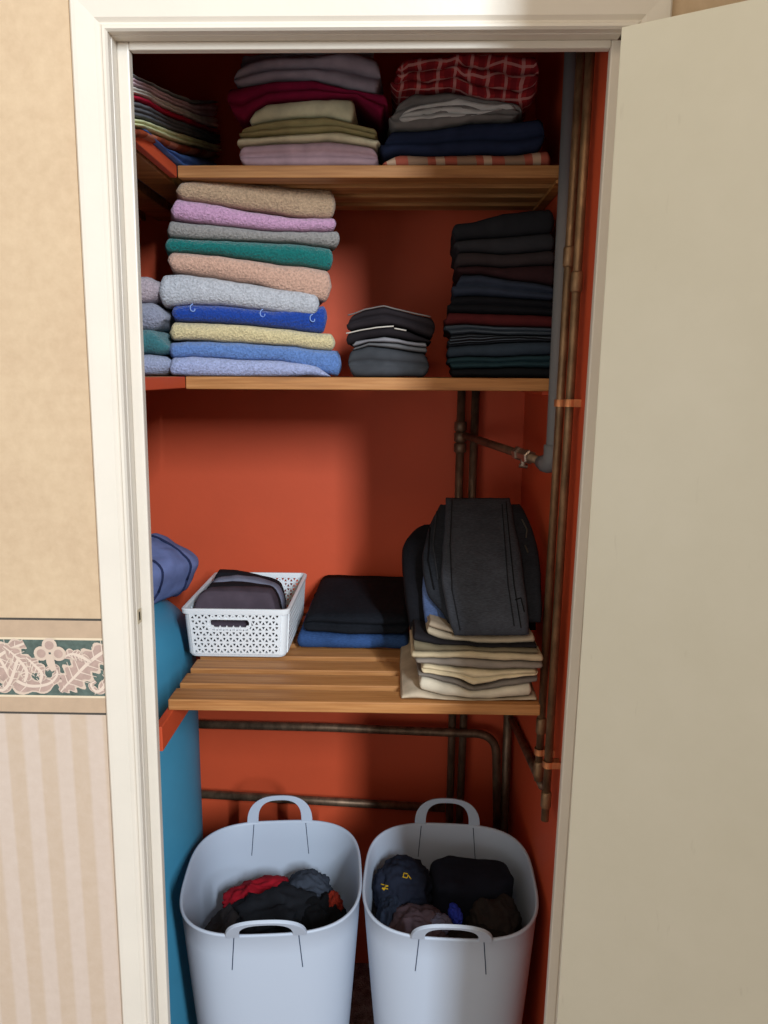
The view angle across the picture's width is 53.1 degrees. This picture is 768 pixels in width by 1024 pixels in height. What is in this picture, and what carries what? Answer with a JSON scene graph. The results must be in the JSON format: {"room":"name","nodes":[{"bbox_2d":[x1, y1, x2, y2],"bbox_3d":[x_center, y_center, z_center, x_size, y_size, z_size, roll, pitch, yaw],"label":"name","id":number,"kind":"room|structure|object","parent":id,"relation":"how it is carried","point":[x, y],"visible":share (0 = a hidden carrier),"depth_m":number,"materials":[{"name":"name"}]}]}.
{"room":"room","nodes":[
{"label":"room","id":0,"kind":"room"},
{"bbox_2d":[132,52,536,962],"bbox_3d":[-0.288,-0.070,1.905,1.437,2.600,0.100,1,10,1],"label":"wall","id":1,"kind":"structure","parent":0,"point":[317,484],"depth_m":1.85,"materials":[{"name":"paint"}]},
{"bbox_2d":[135,128,184,220],"bbox_3d":[-0.613,-0.616,1.436,0.500,0.021,0.643,1,10,1],"label":"shelf","id":2,"kind":"object","parent":1,"relation":"attached to","point":[155,170],"visible":0.18,"depth_m":1.40,"materials":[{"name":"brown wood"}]},
{"bbox_2d":[137,129,215,198],"bbox_3d":[-0.508,-0.660,1.395,0.309,0.079,0.487,1,10,1],"label":"sheet","id":3,"kind":"object","parent":2,"relation":"on","point":[176,158],"visible":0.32,"depth_m":1.36,"materials":[{"name":"fabric"}]},
{"bbox_2d":[135,129,219,158],"bbox_3d":[-0.510,-0.660,1.390,0.311,0.128,0.571,1,10,1],"label":"folded pillowcase","id":4,"kind":"object","parent":3,"relation":"on","point":[181,149],"visible":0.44,"depth_m":1.34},
{"bbox_2d":[135,119,220,152],"bbox_3d":[-0.507,-0.675,1.387,0.307,0.127,0.573,1,10,1],"label":"sheet","id":5,"kind":"object","parent":4,"relation":"on","point":[158,130],"visible":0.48,"depth_m":1.32,"materials":[{"name":"fabric"}]},
{"bbox_2d":[134,100,219,143],"bbox_3d":[-0.507,-0.689,1.379,0.307,0.134,0.563,1,10,1],"label":"sheet","id":6,"kind":"object","parent":5,"relation":"on","point":[141,112],"visible":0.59,"depth_m":1.30,"materials":[{"name":"fabric"}]},
{"bbox_2d":[134,94,218,133],"bbox_3d":[-0.507,-0.706,1.376,0.308,0.118,0.559,1,10,1],"label":"sheet","id":7,"kind":"object","parent":6,"relation":"on","point":[174,115],"visible":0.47,"depth_m":1.31,"materials":[{"name":"fabric"}]},
{"bbox_2d":[133,86,217,127],"bbox_3d":[-0.507,-0.719,1.369,0.307,0.130,0.550,1,10,1],"label":"sheet","id":8,"kind":"object","parent":7,"relation":"on","point":[207,121],"visible":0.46,"depth_m":1.33,"materials":[{"name":"fabric"}]},
{"bbox_2d":[133,77,216,115],"bbox_3d":[-0.508,-0.738,1.366,0.308,0.145,0.547,1,10,1],"label":"folded pillowcase","id":9,"kind":"object","parent":8,"relation":"on","point":[197,109],"visible":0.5,"depth_m":1.35,"materials":[{"name":"fabric"}]},
{"bbox_2d":[145,376,186,390],"bbox_3d":[-0.615,-0.256,1.501,0.500,0.021,0.643,1,10,1],"label":"shelf","id":10,"kind":"object","parent":1,"relation":"attached to","point":[151,382],"visible":0.22,"depth_m":1.30,"materials":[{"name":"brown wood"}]},
{"bbox_2d":[144,354,172,375],"bbox_3d":[-0.462,-0.296,1.551,0.142,0.041,0.268,1,10,1],"label":"hand towel","id":11,"kind":"object","parent":10,"relation":"on","point":[154,364],"visible":0.41,"depth_m":1.43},
{"bbox_2d":[143,329,177,354],"bbox_3d":[-0.459,-0.337,1.544,0.140,0.050,0.265,1,10,1],"label":"hand towel","id":12,"kind":"object","parent":11,"relation":"on","point":[155,341],"visible":0.33,"depth_m":1.42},
{"bbox_2d":[142,303,175,332],"bbox_3d":[-0.462,-0.381,1.535,0.131,0.052,0.267,1,10,1],"label":"hand towel","id":13,"kind":"object","parent":12,"relation":"on","point":[155,317],"visible":0.25,"depth_m":1.41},
{"bbox_2d":[141,278,165,307],"bbox_3d":[-0.465,-0.429,1.526,0.118,0.049,0.266,1,10,1],"label":"hand towel","id":14,"kind":"object","parent":13,"relation":"on","point":[150,289],"visible":0.17,"depth_m":1.41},
{"bbox_2d":[201,790,444,811],"bbox_3d":[-0.221,0.731,1.956,0.753,0.054,0.020,1,10,1],"label":"copper pipe","id":15,"kind":"object","parent":1,"relation":"attached to","point":[206,794],"visible":0.79,"depth_m":1.95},
{"bbox_2d":[159,607,539,750],"bbox_3d":[-0.050,0.315,1.590,0.652,0.064,0.643,1,10,1],"label":"slatted shelf","id":16,"kind":"object","parent":1,"relation":"attached to","point":[305,679],"visible":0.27,"depth_m":1.40,"materials":[{"name":"brown wood"}]},
{"bbox_2d":[181,572,306,656],"bbox_3d":[-0.289,0.216,1.655,0.216,0.104,0.290,1,10,1],"label":"storage basket","id":17,"kind":"object","parent":16,"relation":"on","point":[288,620],"visible":0.73,"depth_m":1.52,"materials":[{"name":"white"}]},
{"bbox_2d":[192,586,280,651],"bbox_3d":[-0.301,0.216,1.569,0.177,0.128,0.053,1,10,1],"label":"shirt","id":18,"kind":"object","parent":17,"relation":"in","point":[231,597],"visible":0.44,"depth_m":1.54,"materials":[{"name":"fabric"}]},
{"bbox_2d":[297,594,408,648],"bbox_3d":[-0.061,0.239,1.729,0.235,0.034,0.314,1,10,1],"label":"jeans","id":19,"kind":"object","parent":16,"relation":"on","point":[305,638],"visible":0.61,"depth_m":1.58,"materials":[{"name":"fabric"}]},
{"bbox_2d":[303,574,408,633],"bbox_3d":[-0.055,0.202,1.726,0.222,0.053,0.310,1,10,1],"label":"folded clothes","id":20,"kind":"object","parent":19,"relation":"on","point":[341,603],"visible":0.97,"depth_m":1.63,"materials":[{"name":"fabric"}]},
{"bbox_2d":[400,643,535,700],"bbox_3d":[0.152,0.292,1.502,0.241,0.017,0.339,1,10,1],"label":"trousers","id":21,"kind":"object","parent":16,"relation":"on","point":[409,688],"visible":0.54,"depth_m":1.35,"materials":[{"name":"fabric"}]},
{"bbox_2d":[418,677,531,696],"bbox_3d":[0.163,0.280,1.500,0.203,0.038,0.339,1,10,1],"label":"trousers","id":22,"kind":"object","parent":21,"relation":"on","point":[439,688],"visible":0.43,"depth_m":1.34,"materials":[{"name":"fabric"}]},
{"bbox_2d":[416,663,538,688],"bbox_3d":[0.166,0.267,1.501,0.216,0.035,0.338,1,10,1],"label":"trousers","id":23,"kind":"object","parent":22,"relation":"on","point":[532,676],"visible":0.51,"depth_m":1.34,"materials":[{"name":"fabric"}]},
{"bbox_2d":[419,663,538,682],"bbox_3d":[0.169,0.254,1.495,0.208,0.039,0.338,1,10,1],"label":"trousers","id":24,"kind":"object","parent":22,"relation":"on","point":[473,675],"visible":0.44,"depth_m":1.33,"materials":[{"name":"fabric"}]},
{"bbox_2d":[414,657,541,667],"bbox_3d":[0.167,0.233,1.492,0.224,0.021,0.338,1,10,1],"label":"trousers","id":25,"kind":"object","parent":24,"relation":"on","point":[471,663],"visible":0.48,"depth_m":1.33,"materials":[{"name":"fabric"}]},
{"bbox_2d":[409,630,541,659],"bbox_3d":[0.164,0.219,1.490,0.232,0.019,0.339,1,10,1],"label":"trousers","id":26,"kind":"object","parent":25,"relation":"on","point":[413,653],"visible":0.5,"depth_m":1.33,"materials":[{"name":"fabric"}]},
{"bbox_2d":[411,629,536,652],"bbox_3d":[0.161,0.203,1.486,0.219,0.023,0.340,1,10,1],"label":"trousers","id":27,"kind":"object","parent":26,"relation":"on","point":[416,645],"visible":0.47,"depth_m":1.32,"materials":[{"name":"fabric"}]},
{"bbox_2d":[412,618,535,648],"bbox_3d":[0.160,0.193,1.489,0.217,0.028,0.340,1,10,1],"label":"trousers","id":28,"kind":"object","parent":27,"relation":"on","point":[419,633],"visible":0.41,"depth_m":1.33,"materials":[{"name":"fabric"}]},
{"bbox_2d":[425,620,533,644],"bbox_3d":[0.171,0.187,1.494,0.190,0.033,0.338,1,10,1],"label":"trousers","id":29,"kind":"object","parent":27,"relation":"on","point":[485,640],"visible":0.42,"depth_m":1.33,"materials":[{"name":"fabric"}]},
{"bbox_2d":[427,614,509,636],"bbox_3d":[0.167,0.174,1.492,0.176,0.028,0.338,1,10,1],"label":"trousers","id":30,"kind":"object","parent":29,"relation":"on","point":[436,622],"visible":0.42,"depth_m":1.33,"materials":[{"name":"fabric"}]},
{"bbox_2d":[423,584,446,621],"bbox_3d":[0.175,0.103,1.511,0.202,0.186,0.320,1,10,1],"label":"jeans","id":31,"kind":"object","parent":30,"relation":"on","point":[430,607],"visible":0.05,"depth_m":1.38,"materials":[{"name":"fabric"}]},
{"bbox_2d":[422,504,541,622],"bbox_3d":[0.182,0.090,1.488,0.219,0.163,0.320,1,10,1],"label":"jeans","id":32,"kind":"object","parent":31,"relation":"on","point":[433,547],"visible":0.37,"depth_m":1.42,"materials":[{"name":"fabric"}]},
{"bbox_2d":[442,497,530,635],"bbox_3d":[0.184,0.092,1.474,0.159,0.185,0.363,1,10,1],"label":"trousers","id":33,"kind":"object","parent":32,"relation":"on","point":[483,584],"visible":1,"depth_m":1.37,"materials":[{"name":"fabric"}]},
{"bbox_2d":[402,525,536,630],"bbox_3d":[0.166,0.124,1.505,0.262,0.163,0.227,1,10,1],"label":"jeans","id":34,"kind":"object","parent":30,"relation":"on","point":[412,554],"visible":0.12,"depth_m":1.46,"materials":[{"name":"fabric"}]},
{"bbox_2d":[199,720,500,829],"bbox_3d":[-0.143,0.683,1.940,0.887,0.329,0.021,1,10,1],"label":"copper pipe","id":35,"kind":"object","parent":1,"relation":"attached to","point":[203,724],"visible":0.94,"depth_m":1.91,"materials":[{"name":"metal"}]},
{"bbox_2d":[186,376,548,394],"bbox_3d":[-0.019,-0.266,1.609,0.686,0.032,0.399,1,10,1],"label":"slatted shelf","id":36,"kind":"object","parent":1,"relation":"attached to","point":[540,386],"visible":0.85,"depth_m":1.41,"materials":[{"name":"brown wood"}]},
{"bbox_2d":[169,358,330,376],"bbox_3d":[-0.279,-0.297,1.582,0.307,0.036,0.285,-2,10,-12],"label":"bath towel","id":37,"kind":"object","parent":36,"relation":"on","point":[178,367],"visible":0.95,"depth_m":1.45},
{"bbox_2d":[169,342,340,374],"bbox_3d":[-0.270,-0.314,1.588,0.326,0.061,0.283,-2,10,-13],"label":"bath towel","id":38,"kind":"object","parent":37,"relation":"on","point":[329,362],"visible":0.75,"depth_m":1.46,"materials":[{"name":"fabric"}]},
{"bbox_2d":[170,324,334,350],"bbox_3d":[-0.274,-0.353,1.576,0.309,0.048,0.282,-2,10,-12],"label":"bath towel","id":39,"kind":"object","parent":38,"relation":"on","point":[180,333],"visible":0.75,"depth_m":1.44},
{"bbox_2d":[172,304,327,332],"bbox_3d":[-0.277,-0.386,1.569,0.291,0.051,0.285,-2,10,-12],"label":"bath towel","id":40,"kind":"object","parent":39,"relation":"on","point":[316,322],"visible":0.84,"depth_m":1.44,"materials":[{"name":"fabric"}]},
{"bbox_2d":[160,275,318,312],"bbox_3d":[-0.294,-0.425,1.554,0.295,0.072,0.285,-2,10,-13],"label":"bath towel","id":41,"kind":"object","parent":40,"relation":"on","point":[177,290],"visible":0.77,"depth_m":1.42,"materials":[{"name":"fabric"}]},
{"bbox_2d":[169,253,331,304],"bbox_3d":[-0.273,-0.458,1.557,0.302,0.081,0.285,-2,10,-13],"label":"bath towel","id":42,"kind":"object","parent":41,"relation":"on","point":[318,283],"visible":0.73,"depth_m":1.43,"materials":[{"name":"fabric"}]},
{"bbox_2d":[165,239,333,271],"bbox_3d":[-0.274,-0.501,1.551,0.313,0.048,0.284,-2,10,-12],"label":"bath towel","id":43,"kind":"object","parent":42,"relation":"on","point":[318,258],"visible":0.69,"depth_m":1.43,"materials":[{"name":"fabric"}]},
{"bbox_2d":[166,222,338,251],"bbox_3d":[-0.268,-0.536,1.549,0.321,0.036,0.282,-2,10,-13],"label":"bath towel","id":44,"kind":"object","parent":43,"relation":"on","point":[175,230],"visible":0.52,"depth_m":1.42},
{"bbox_2d":[170,201,334,231],"bbox_3d":[-0.267,-0.566,1.539,0.306,0.048,0.282,-2,10,-13],"label":"bath towel","id":45,"kind":"object","parent":44,"relation":"on","point":[184,212],"visible":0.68,"depth_m":1.41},
{"bbox_2d":[176,182,335,217],"bbox_3d":[-0.260,-0.596,1.536,0.292,0.058,0.283,-2,10,-12],"label":"bath towel","id":46,"kind":"object","parent":45,"relation":"on","point":[272,201],"visible":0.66,"depth_m":1.41,"materials":[{"name":"fabric"}]},
{"bbox_2d":[348,345,428,376],"bbox_3d":[0.011,-0.302,1.545,0.153,0.059,0.250,1,10,1],"label":"jumper","id":47,"kind":"object","parent":36,"relation":"on","point":[368,361],"visible":1,"depth_m":1.43,"materials":[{"name":"fabric"}]},
{"bbox_2d":[353,342,426,353],"bbox_3d":[0.015,-0.325,1.534,0.140,0.020,0.238,1,10,1],"label":"shirt","id":48,"kind":"object","parent":47,"relation":"on","point":[419,349],"visible":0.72,"depth_m":1.42,"materials":[{"name":"fabric"}]},
{"bbox_2d":[353,337,426,347],"bbox_3d":[0.014,-0.334,1.533,0.140,0.019,0.237,1,10,1],"label":"shirt","id":49,"kind":"object","parent":48,"relation":"on","point":[382,339],"visible":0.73,"depth_m":1.42,"materials":[{"name":"fabric"}]},
{"bbox_2d":[347,327,431,347],"bbox_3d":[0.013,-0.345,1.532,0.160,0.033,0.241,1,10,1],"label":"shirt","id":50,"kind":"object","parent":49,"relation":"on","point":[390,332],"visible":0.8,"depth_m":1.42,"materials":[{"name":"fabric"}]},
{"bbox_2d":[346,306,435,339],"bbox_3d":[0.015,-0.371,1.531,0.168,0.056,0.252,1,10,1],"label":"shirt","id":51,"kind":"object","parent":50,"relation":"on","point":[377,317],"visible":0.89,"depth_m":1.41,"materials":[{"name":"fabric"}]},
{"bbox_2d":[449,367,549,377],"bbox_3d":[0.231,-0.285,1.569,0.196,0.021,0.289,1,10,4],"label":"jumper","id":52,"kind":"object","parent":36,"relation":"on","point":[534,372],"visible":0.92,"depth_m":1.43,"materials":[{"name":"fabric"}]},
{"bbox_2d":[446,354,549,368],"bbox_3d":[0.227,-0.304,1.567,0.202,0.029,0.290,1,10,5],"label":"jumper","id":53,"kind":"object","parent":52,"relation":"on","point":[529,361],"visible":0.82,"depth_m":1.43,"materials":[{"name":"fabric"}]},
{"bbox_2d":[446,342,550,358],"bbox_3d":[0.227,-0.326,1.563,0.201,0.031,0.291,1,10,5],"label":"jumper","id":54,"kind":"object","parent":53,"relation":"on","point":[508,349],"visible":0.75,"depth_m":1.43,"materials":[{"name":"fabric"}]},
{"bbox_2d":[446,333,550,349],"bbox_3d":[0.227,-0.343,1.560,0.199,0.029,0.290,1,10,4],"label":"jumper","id":55,"kind":"object","parent":54,"relation":"on","point":[469,339],"visible":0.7,"depth_m":1.42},
{"bbox_2d":[443,324,550,339],"bbox_3d":[0.223,-0.361,1.556,0.207,0.024,0.292,1,10,4],"label":"jumper","id":56,"kind":"object","parent":55,"relation":"on","point":[449,330],"visible":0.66,"depth_m":1.42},
{"bbox_2d":[443,312,551,328],"bbox_3d":[0.223,-0.378,1.552,0.207,0.030,0.291,1,10,4],"label":"jumper","id":57,"kind":"object","parent":56,"relation":"on","point":[544,322],"visible":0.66,"depth_m":1.41,"materials":[{"name":"fabric"}]},
{"bbox_2d":[446,295,552,315],"bbox_3d":[0.226,-0.404,1.548,0.199,0.040,0.292,1,10,4],"label":"jumper","id":58,"kind":"object","parent":57,"relation":"on","point":[468,303],"visible":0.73,"depth_m":1.41,"materials":[{"name":"fabric"}]},
{"bbox_2d":[451,274,552,301],"bbox_3d":[0.229,-0.435,1.543,0.191,0.051,0.292,1,10,4],"label":"jumper","id":59,"kind":"object","parent":58,"relation":"on","point":[468,284],"visible":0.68,"depth_m":1.40,"materials":[{"name":"fabric"}]},
{"bbox_2d":[453,266,553,287],"bbox_3d":[0.231,-0.455,1.540,0.186,0.039,0.292,1,10,4],"label":"jumper","id":60,"kind":"object","parent":59,"relation":"on","point":[539,276],"visible":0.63,"depth_m":1.40,"materials":[{"name":"fabric"}]},
{"bbox_2d":[453,252,554,281],"bbox_3d":[0.230,-0.484,1.534,0.183,0.028,0.291,1,10,4],"label":"jumper","id":61,"kind":"object","parent":60,"relation":"on","point":[542,259],"visible":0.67,"depth_m":1.40,"materials":[{"name":"fabric"}]},
{"bbox_2d":[451,234,554,269],"bbox_3d":[0.227,-0.511,1.529,0.186,0.036,0.291,1,10,4],"label":"jumper","id":62,"kind":"object","parent":61,"relation":"on","point":[543,242],"visible":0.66,"depth_m":1.39,"materials":[{"name":"fabric"}]},
{"bbox_2d":[450,210,554,257],"bbox_3d":[0.225,-0.544,1.523,0.189,0.055,0.291,1,10,4],"label":"jumper","id":63,"kind":"object","parent":62,"relation":"on","point":[525,224],"visible":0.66,"depth_m":1.39,"materials":[{"name":"fabric"}]},
{"bbox_2d":[178,165,558,211],"bbox_3d":[-0.017,-0.627,1.544,0.686,0.030,0.399,1,10,1],"label":"slatted shelf","id":64,"kind":"object","parent":1,"relation":"attached to","point":[353,187],"visible":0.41,"depth_m":1.38,"materials":[{"name":"brown wood"}]},
{"bbox_2d":[240,143,378,164],"bbox_3d":[-0.131,-0.658,1.497,0.248,0.043,0.292,1,10,1],"label":"folded blanket","id":65,"kind":"object","parent":64,"relation":"on","point":[307,153],"visible":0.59,"depth_m":1.36,"materials":[{"name":"fabric"}]},
{"bbox_2d":[237,133,380,164],"bbox_3d":[-0.130,-0.680,1.486,0.256,0.023,0.278,1,10,1],"label":"sheet","id":66,"kind":"object","parent":65,"relation":"on","point":[342,139],"visible":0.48,"depth_m":1.35,"materials":[{"name":"fabric"}]},
{"bbox_2d":[239,117,377,138],"bbox_3d":[-0.131,-0.700,1.482,0.248,0.035,0.278,1,10,1],"label":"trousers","id":67,"kind":"object","parent":66,"relation":"on","point":[302,125],"visible":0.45,"depth_m":1.35,"materials":[{"name":"fabric"}]},
{"bbox_2d":[250,99,358,125],"bbox_3d":[-0.141,-0.726,1.469,0.190,0.043,0.259,1,10,1],"label":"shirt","id":68,"kind":"object","parent":67,"relation":"on","point":[339,109],"visible":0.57,"depth_m":1.34,"materials":[{"name":"fabric"}]},
{"bbox_2d":[227,80,388,145],"bbox_3d":[-0.131,-0.745,1.475,0.286,0.065,0.280,1,10,1],"label":"folded towel","id":69,"kind":"object","parent":68,"relation":"on","point":[372,109],"visible":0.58,"depth_m":1.34,"materials":[{"name":"fabric"}]},
{"bbox_2d":[234,56,382,93],"bbox_3d":[-0.131,-0.789,1.469,0.265,0.066,0.286,1,10,1],"label":"sheet","id":70,"kind":"object","parent":69,"relation":"on","point":[345,72],"visible":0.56,"depth_m":1.33,"materials":[{"name":"fabric"}]},
{"bbox_2d":[239,53,374,68],"bbox_3d":[-0.140,-0.843,1.490,0.250,0.038,0.190,1,10,1],"label":"sheet","id":71,"kind":"object","parent":70,"relation":"on","point":[257,57],"visible":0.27,"depth_m":1.40,"materials":[{"name":"fabric"}]},
{"bbox_2d":[382,151,549,164],"bbox_3d":[0.148,-0.648,1.493,0.301,0.029,0.292,1,10,1],"label":"folded blanket","id":72,"kind":"object","parent":64,"relation":"on","point":[539,158],"visible":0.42,"depth_m":1.35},
{"bbox_2d":[378,119,544,164],"bbox_3d":[0.140,-0.684,1.486,0.295,0.065,0.294,1,10,1],"label":"folded cloth","id":73,"kind":"object","parent":72,"relation":"on","point":[527,137],"visible":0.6,"depth_m":1.35,"materials":[{"name":"fabric"}]},
{"bbox_2d":[388,94,524,135],"bbox_3d":[0.129,-0.720,1.466,0.241,0.060,0.274,1,10,1],"label":"bundle","id":74,"kind":"object","parent":73,"relation":"on","point":[438,110],"visible":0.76,"depth_m":1.34,"materials":[{"name":"fabric"}]},
{"bbox_2d":[390,53,534,122],"bbox_3d":[0.143,-0.784,1.456,0.261,0.104,0.278,1,10,1],"label":"folded blanket","id":75,"kind":"object","parent":74,"relation":"on","point":[497,78],"visible":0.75,"depth_m":1.33,"materials":[{"name":"fabric"}]},
{"bbox_2d":[349,963,373,1023],"bbox_3d":[0.475,1.702,-0.437,5.400,0.050,5.100,1,10,1],"label":"floor","id":76,"kind":"structure","parent":0,"point":[361,1011],"depth_m":1.97,"materials":[{"name":"carpet"}]},
{"bbox_2d":[154,599,202,1023],"bbox_3d":[-0.640,0.680,1.733,0.446,1.180,0.446,1,10,1],"label":"cylinder","id":77,"kind":"object","parent":76,"relation":"on","point":[180,758],"visible":0.11,"depth_m":1.64,"materials":[{"name":"paint"}]},
{"bbox_2d":[151,532,200,606],"bbox_3d":[-0.511,0.123,1.661,0.164,0.142,0.237,5,11,24],"label":"bag","id":78,"kind":"object","parent":77,"relation":"on","point":[174,566],"visible":0.43,"depth_m":1.65,"materials":[{"name":"fabric"}]},
{"bbox_2d":[179,795,361,1023],"bbox_3d":[-0.225,0.984,1.594,0.360,0.636,0.402,1,10,1],"label":"laundry hamper","id":79,"kind":"object","parent":76,"relation":"on","point":[301,975],"visible":0.94,"depth_m":1.45,"materials":[{"name":"blue"}]},
{"bbox_3d":[-0.224,1.059,1.618,0.259,0.384,0.257,1,10,1],"label":"garment","id":80,"kind":"object","parent":79,"relation":"in","visible":0},
{"bbox_2d":[205,903,239,933],"bbox_3d":[-0.313,0.871,1.559,0.119,0.119,0.203,1,10,1],"label":"garment","id":81,"kind":"object","parent":80,"relation":"on","point":[227,916],"visible":0.14,"depth_m":1.55,"materials":[{"name":"fabric"}]},
{"bbox_2d":[232,881,319,933],"bbox_3d":[-0.216,0.842,1.587,0.226,0.117,0.185,1,10,1],"label":"garment","id":82,"kind":"object","parent":80,"relation":"on","point":[284,901],"visible":0.55,"depth_m":1.56,"materials":[{"name":"fabric"}]},
{"bbox_2d":[222,875,288,907],"bbox_3d":[-0.257,0.824,1.634,0.168,0.083,0.114,1,10,1],"label":"garment","id":83,"kind":"object","parent":82,"relation":"on","point":[259,885],"visible":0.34,"depth_m":1.62,"materials":[{"name":"fabric"}]},
{"bbox_2d":[288,868,332,896],"bbox_3d":[-0.162,0.820,1.647,0.115,0.098,0.116,1,10,1],"label":"garment","id":84,"kind":"object","parent":82,"relation":"on","point":[307,879],"visible":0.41,"depth_m":1.63,"materials":[{"name":"fabric"}]},
{"bbox_2d":[299,891,346,929],"bbox_3d":[-0.136,0.854,1.578,0.131,0.119,0.184,1,10,1],"label":"garment","id":85,"kind":"object","parent":82,"relation":"on","point":[319,914],"visible":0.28,"depth_m":1.55,"materials":[{"name":"fabric"}]},
{"bbox_2d":[362,798,538,1023],"bbox_3d":[0.129,0.988,1.585,0.359,0.636,0.410,1,10,1],"label":"laundry hamper","id":86,"kind":"object","parent":76,"relation":"on","point":[416,978],"visible":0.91,"depth_m":1.43,"materials":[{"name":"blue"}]},
{"bbox_2d":[372,854,432,908],"bbox_3d":[0.040,0.793,1.622,0.132,0.124,0.139,1,10,1],"label":"garment","id":87,"kind":"object","parent":86,"relation":"in","point":[405,877],"visible":0.75,"depth_m":1.59,"materials":[{"name":"fabric"}]},
{"bbox_2d":[465,894,521,934],"bbox_3d":[0.224,0.829,1.564,0.118,0.109,0.164,1,10,1],"label":"garment","id":88,"kind":"object","parent":86,"relation":"in","point":[501,914],"visible":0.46,"depth_m":1.53,"materials":[{"name":"fabric"}]},
{"bbox_2d":[430,857,513,922],"bbox_3d":[0.183,0.796,1.623,0.177,0.112,0.121,1,10,1],"label":"garment","id":89,"kind":"object","parent":88,"relation":"on","point":[460,881],"visible":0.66,"depth_m":1.58,"materials":[{"name":"fabric"}]},
{"bbox_3d":[0.129,1.068,1.613,0.260,0.386,0.263,1,10,1],"label":"garment","id":90,"kind":"object","parent":86,"relation":"in","visible":0},
{"bbox_2d":[388,903,448,936],"bbox_3d":[0.065,0.834,1.512,0.146,0.105,0.137,1,10,1],"label":"garment","id":91,"kind":"object","parent":90,"relation":"on","point":[407,917],"visible":0.38,"depth_m":1.50,"materials":[{"name":"fabric"}]},
{"bbox_2d":[446,391,466,822],"bbox_3d":[0.173,0.472,1.912,0.032,1.535,0.029,1,10,1],"label":"copper pipe","id":92,"kind":"object","parent":76,"relation":"on","point":[460,426],"visible":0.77,"depth_m":1.81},
{"bbox_2d":[456,391,479,823],"bbox_3d":[0.198,0.472,1.914,0.039,1.535,0.019,1,10,1],"label":"copper pipe","id":93,"kind":"object","parent":76,"relation":"on","point":[475,399],"visible":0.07,"depth_m":1.81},
{"bbox_2d":[501,715,511,832],"bbox_3d":[0.305,0.763,1.949,0.022,0.950,0.022,1,10,1],"label":"copper pipe","id":94,"kind":"object","parent":76,"relation":"on","point":[507,729],"visible":0.32,"depth_m":1.92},
{"bbox_2d":[0,0,746,1023],"bbox_3d":[-0.174,0.059,1.189,3.400,2.600,0.050,1,10,1],"label":"wall","id":95,"kind":"structure","parent":0,"point":[60,964],"depth_m":1.17,"materials":[{"name":"paper"}]},
{"bbox_2d":[0,664,17,691],"bbox_3d":[-0.589,0.254,1.206,0.051,0.061,0.001,1,10,1],"label":"leaf","id":96,"kind":"object","parent":95,"relation":"attached to","point":[8,672],"depth_m":1.21,"materials":[{"name":"paint"}]},
{"bbox_2d":[0,640,25,669],"bbox_3d":[-0.611,0.241,1.205,0.105,0.086,0.001,1,10,1],"label":"leaf","id":97,"kind":"object","parent":95,"relation":"attached to","point":[12,652],"depth_m":1.20,"materials":[{"name":"paint"}]},
{"bbox_2d":[2,645,31,681],"bbox_3d":[-0.572,0.237,1.202,0.046,0.062,0.001,1,10,1],"label":"leaf","id":98,"kind":"object","parent":95,"relation":"attached to","point":[16,659],"depth_m":1.20,"materials":[{"name":"paint"}]},
{"bbox_2d":[0,661,59,691],"bbox_3d":[-0.571,0.240,1.204,0.128,0.090,0.001,1,10,1],"label":"leaf","id":99,"kind":"object","parent":95,"relation":"attached to","point":[15,676],"depth_m":1.21,"materials":[{"name":"paint"}]},
{"bbox_2d":[0,617,105,714],"bbox_3d":[-1.149,0.237,1.216,1.453,0.159,0.005,1,10,1],"label":"wallpaper border","id":100,"kind":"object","parent":95,"relation":"attached to","point":[48,665],"depth_m":1.20,"materials":[{"name":"paper"}]},
{"bbox_2d":[58,645,103,692],"bbox_3d":[-0.467,0.243,1.202,0.089,0.086,0.001,1,10,1],"label":"leaf","id":101,"kind":"object","parent":95,"relation":"attached to","point":[80,667],"depth_m":1.20,"materials":[{"name":"paint"}]},
{"bbox_2d":[111,33,620,1023],"bbox_3d":[-0.036,0.347,1.237,0.714,2.018,0.015,1,10,1],"label":"trim","id":102,"kind":"structure","parent":95,"relation":"attached to","point":[125,50],"depth_m":1.14,"materials":[{"name":"paint"}]},
{"bbox_2d":[69,0,672,1023],"bbox_3d":[-0.035,0.329,1.199,0.815,2.068,0.018,1,10,1],"label":"trim","id":103,"kind":"structure","parent":95,"relation":"attached to","point":[93,23],"depth_m":1.07,"materials":[{"name":"paint"}]},
{"bbox_2d":[557,0,767,1023],"bbox_3d":[0.606,0.397,0.993,0.740,1.998,0.047,6,12,30],"label":"door","id":104,"kind":"structure","parent":95,"relation":"in","point":[665,921],"depth_m":1.04,"materials":[{"name":"paint"}]},
{"bbox_2d":[508,51,608,1023],"bbox_3d":[0.371,0.003,1.521,0.100,2.600,0.650,1,10,1],"label":"wall","id":105,"kind":"structure","parent":0,"point":[538,838],"depth_m":1.50,"materials":[{"name":"paint"}]},
{"bbox_2d":[535,52,575,472],"bbox_3d":[0.303,-0.577,1.317,0.034,1.028,0.060,-3,11,-16],"label":"pipe","id":106,"kind":"object","parent":105,"relation":"attached to","point":[543,462],"visible":0.71,"depth_m":1.31,"materials":[{"name":"grey"}]},
{"bbox_2d":[462,432,537,467],"bbox_3d":[0.238,-0.129,1.607,0.026,0.049,0.374,-3,11,-16],"label":"pipe","id":107,"kind":"object","parent":106,"relation":"attached to","point":[524,456],"visible":0.95,"depth_m":1.54,"materials":[{"name":"orange metal"}]},
{"bbox_2d":[533,52,584,781],"bbox_3d":[0.297,-0.279,1.270,0.019,1.598,0.077,-1,10,-8],"label":"copper pipe","id":108,"kind":"object","parent":105,"relation":"attached to","point":[568,251],"visible":0.93,"depth_m":1.28,"materials":[{"name":"metal"}]},
{"bbox_2d":[540,52,594,821],"bbox_3d":[0.300,-0.247,1.227,0.019,1.645,0.062,-2,10,-11],"label":"copper pipe","id":109,"kind":"object","parent":105,"relation":"attached to","point":[576,285],"visible":1,"depth_m":1.24,"materials":[{"name":"metal"}]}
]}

